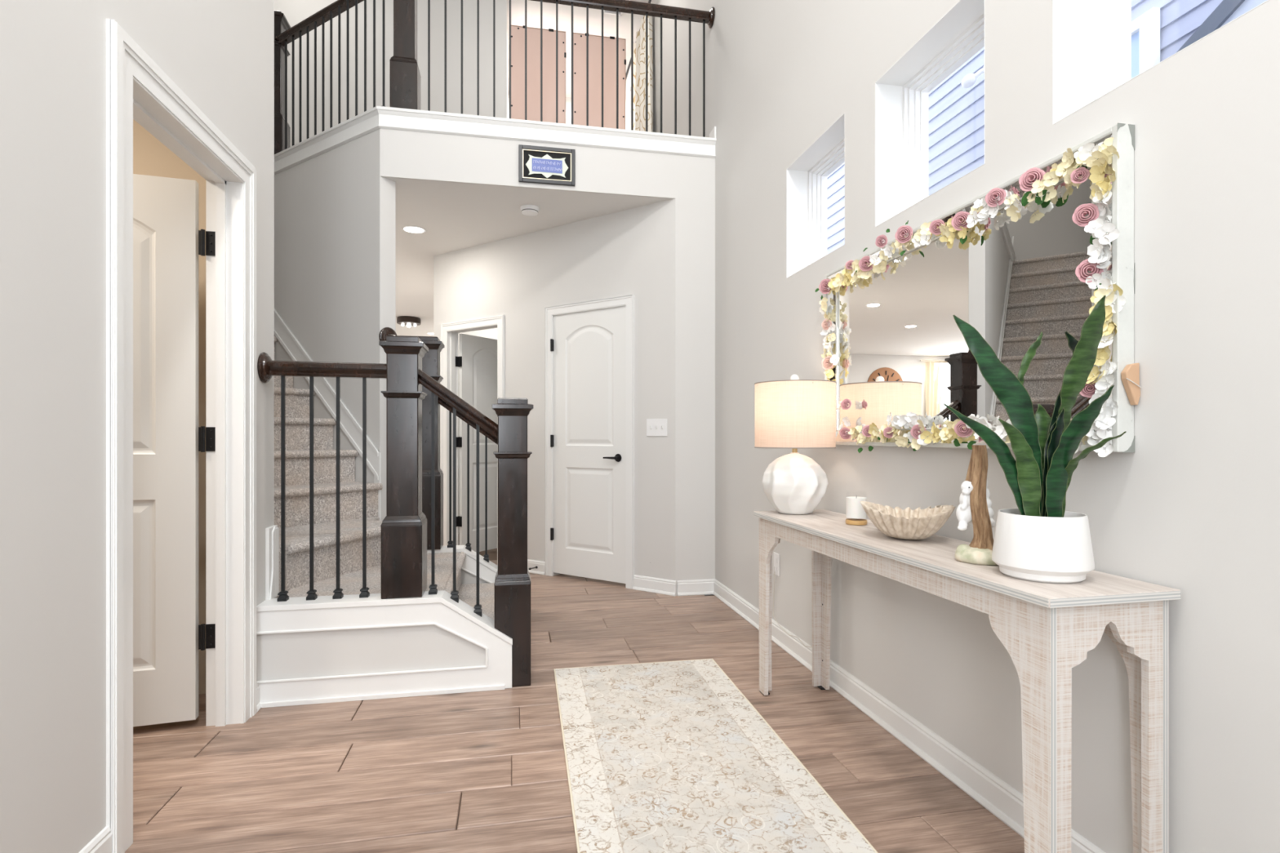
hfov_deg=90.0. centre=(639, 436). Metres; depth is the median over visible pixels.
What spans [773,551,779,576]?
wall outlet
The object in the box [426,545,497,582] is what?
trim
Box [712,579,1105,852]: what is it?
baseboard
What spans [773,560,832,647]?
lamp cord
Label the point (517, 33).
panel
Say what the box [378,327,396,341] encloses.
wall handrail
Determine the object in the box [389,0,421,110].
newel post
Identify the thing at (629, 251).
wall
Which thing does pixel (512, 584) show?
newel post
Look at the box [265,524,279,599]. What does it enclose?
trim
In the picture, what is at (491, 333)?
wall
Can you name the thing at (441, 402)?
stair railing
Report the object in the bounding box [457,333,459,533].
door frame
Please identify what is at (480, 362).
door
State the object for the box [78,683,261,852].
baseboard
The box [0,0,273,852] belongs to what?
wall
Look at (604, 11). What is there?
ceiling vent
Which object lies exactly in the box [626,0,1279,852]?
wall
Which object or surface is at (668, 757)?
runner rug
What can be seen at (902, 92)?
window
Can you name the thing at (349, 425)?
trim
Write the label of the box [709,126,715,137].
trim
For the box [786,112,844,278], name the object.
window
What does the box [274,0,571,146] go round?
wall
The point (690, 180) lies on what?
wall
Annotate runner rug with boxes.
[553,658,878,852]
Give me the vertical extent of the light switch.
0.120 m
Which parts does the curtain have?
rod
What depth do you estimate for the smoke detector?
4.50 m
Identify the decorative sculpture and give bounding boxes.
[954,444,997,565]
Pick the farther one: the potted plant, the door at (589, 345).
the door at (589, 345)
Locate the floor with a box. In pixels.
[124,532,1024,852]
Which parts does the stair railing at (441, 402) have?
handrail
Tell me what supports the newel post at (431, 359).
on the trim at (487, 571)
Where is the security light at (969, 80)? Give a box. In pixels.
[960,64,984,88]
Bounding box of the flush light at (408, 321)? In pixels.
[396,315,421,327]
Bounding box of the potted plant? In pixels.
[943,295,1126,583]
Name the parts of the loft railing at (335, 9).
handrail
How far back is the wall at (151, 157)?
2.69 m
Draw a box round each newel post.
[274,10,291,154]
[378,335,428,599]
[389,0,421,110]
[417,336,444,550]
[491,397,533,687]
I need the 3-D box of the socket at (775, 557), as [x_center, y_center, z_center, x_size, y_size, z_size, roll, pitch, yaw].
[0.715,0.675,3.371,0.003,0.080,0.030,0,0,-11]
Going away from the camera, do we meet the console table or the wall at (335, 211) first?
the console table
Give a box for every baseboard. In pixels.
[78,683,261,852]
[527,559,715,596]
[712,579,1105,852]
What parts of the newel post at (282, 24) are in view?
moulding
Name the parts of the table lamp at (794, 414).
stem, lamp shade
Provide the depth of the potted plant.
1.42 m
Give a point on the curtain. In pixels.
(639, 46)
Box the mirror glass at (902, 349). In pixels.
[837,167,1092,429]
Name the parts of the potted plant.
pot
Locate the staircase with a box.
[274,336,494,620]
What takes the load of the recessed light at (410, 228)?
in the ceiling
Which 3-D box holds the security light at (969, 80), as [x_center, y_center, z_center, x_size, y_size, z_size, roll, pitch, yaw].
[2.809,-2.990,5.283,0.301,0.180,0.119,0,0,45]
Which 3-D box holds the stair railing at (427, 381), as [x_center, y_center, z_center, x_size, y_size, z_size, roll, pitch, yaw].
[-0.784,0.244,2.775,0.340,1.079,0.066,0,0,-11]
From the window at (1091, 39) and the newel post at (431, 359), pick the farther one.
the newel post at (431, 359)
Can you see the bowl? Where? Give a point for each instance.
(918, 523)
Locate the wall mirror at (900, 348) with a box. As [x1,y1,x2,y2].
[824,122,1134,453]
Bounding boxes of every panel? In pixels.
[511,24,566,124]
[573,32,626,129]
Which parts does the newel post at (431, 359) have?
moulding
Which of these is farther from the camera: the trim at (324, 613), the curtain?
the curtain
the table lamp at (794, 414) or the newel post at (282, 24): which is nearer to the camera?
the table lamp at (794, 414)
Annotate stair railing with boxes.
[257,351,386,601]
[418,368,497,617]
[438,396,497,562]
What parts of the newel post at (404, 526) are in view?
moulding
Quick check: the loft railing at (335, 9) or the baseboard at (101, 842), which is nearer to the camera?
the baseboard at (101, 842)
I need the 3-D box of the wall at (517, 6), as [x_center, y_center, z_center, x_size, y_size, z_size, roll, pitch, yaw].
[-2.785,-4.440,2.859,7.660,0.100,10.100,0,0,-11]
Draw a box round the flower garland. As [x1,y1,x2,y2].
[815,137,1125,457]
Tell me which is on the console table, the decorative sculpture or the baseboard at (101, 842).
the decorative sculpture
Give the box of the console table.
[753,509,1181,852]
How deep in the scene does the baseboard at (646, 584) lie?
4.38 m
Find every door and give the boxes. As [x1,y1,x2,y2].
[106,18,256,852]
[440,315,504,565]
[545,294,634,589]
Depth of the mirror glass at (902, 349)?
1.93 m
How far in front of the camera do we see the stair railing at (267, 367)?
2.65 m
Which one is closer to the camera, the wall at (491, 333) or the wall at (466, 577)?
the wall at (466, 577)
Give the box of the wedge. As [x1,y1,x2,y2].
[1120,363,1141,404]
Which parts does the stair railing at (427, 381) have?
handrail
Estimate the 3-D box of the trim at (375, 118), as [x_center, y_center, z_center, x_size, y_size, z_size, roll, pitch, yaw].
[-2.095,-1.977,4.679,5.195,0.126,1.146,0,0,16]
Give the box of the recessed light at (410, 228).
[401,225,426,233]
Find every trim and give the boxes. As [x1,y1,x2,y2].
[256,590,512,707]
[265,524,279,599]
[274,106,716,174]
[274,308,381,520]
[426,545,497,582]
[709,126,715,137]
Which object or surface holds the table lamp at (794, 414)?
on the console table
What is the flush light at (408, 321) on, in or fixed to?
attached to the ceiling
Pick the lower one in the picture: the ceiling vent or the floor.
the floor
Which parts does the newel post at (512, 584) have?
moulding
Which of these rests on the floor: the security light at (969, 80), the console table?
the console table
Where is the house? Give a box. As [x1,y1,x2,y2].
[826,0,1266,254]
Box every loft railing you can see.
[274,0,386,149]
[427,0,715,137]
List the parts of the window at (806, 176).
frame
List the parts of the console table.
leg, leg, leg, leg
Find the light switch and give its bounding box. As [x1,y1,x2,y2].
[646,418,666,435]
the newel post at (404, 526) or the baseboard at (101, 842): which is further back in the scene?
the newel post at (404, 526)
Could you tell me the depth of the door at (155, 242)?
2.34 m
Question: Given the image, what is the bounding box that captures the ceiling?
[386,177,668,336]
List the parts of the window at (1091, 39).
frame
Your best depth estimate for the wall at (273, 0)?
2.74 m
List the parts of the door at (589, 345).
handle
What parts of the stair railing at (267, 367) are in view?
handrail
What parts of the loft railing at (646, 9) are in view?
handrail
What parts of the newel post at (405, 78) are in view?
moulding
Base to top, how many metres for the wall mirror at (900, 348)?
0.735 m
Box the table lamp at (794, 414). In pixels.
[754,374,835,515]
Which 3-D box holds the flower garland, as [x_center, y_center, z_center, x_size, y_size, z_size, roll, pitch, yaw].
[0.910,-0.340,2.120,0.054,0.808,1.455,0,0,-11]
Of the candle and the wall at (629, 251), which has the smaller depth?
the candle
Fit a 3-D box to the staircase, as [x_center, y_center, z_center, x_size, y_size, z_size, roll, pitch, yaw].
[-2.449,-0.434,4.136,4.496,3.028,1.444,0,0,34]
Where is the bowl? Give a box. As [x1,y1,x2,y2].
[860,501,955,539]
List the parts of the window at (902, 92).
frame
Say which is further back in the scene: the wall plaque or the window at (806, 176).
the wall plaque
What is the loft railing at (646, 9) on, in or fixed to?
on the trim at (375, 118)
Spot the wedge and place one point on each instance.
(1130, 375)
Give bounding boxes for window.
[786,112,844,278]
[875,0,984,226]
[1052,0,1268,124]
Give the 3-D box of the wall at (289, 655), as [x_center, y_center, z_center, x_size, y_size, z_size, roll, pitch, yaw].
[-1.052,0.889,2.710,1.000,0.382,0.103,0,0,-11]
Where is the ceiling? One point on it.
(455, 216)
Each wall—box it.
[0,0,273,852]
[133,119,205,694]
[257,625,485,680]
[273,0,274,525]
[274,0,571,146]
[274,128,395,519]
[380,128,715,595]
[433,198,675,580]
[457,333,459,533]
[459,328,497,339]
[461,568,488,584]
[506,0,648,97]
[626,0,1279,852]
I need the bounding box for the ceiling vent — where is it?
[603,9,622,15]
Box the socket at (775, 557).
[774,556,777,573]
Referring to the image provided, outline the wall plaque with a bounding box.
[518,144,575,186]
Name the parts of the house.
pane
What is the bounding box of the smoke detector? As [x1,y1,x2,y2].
[520,204,539,216]
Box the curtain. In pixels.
[626,0,653,132]
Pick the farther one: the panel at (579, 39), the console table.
the panel at (579, 39)
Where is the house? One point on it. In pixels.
(1161, 28)
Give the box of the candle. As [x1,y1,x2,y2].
[845,495,866,525]

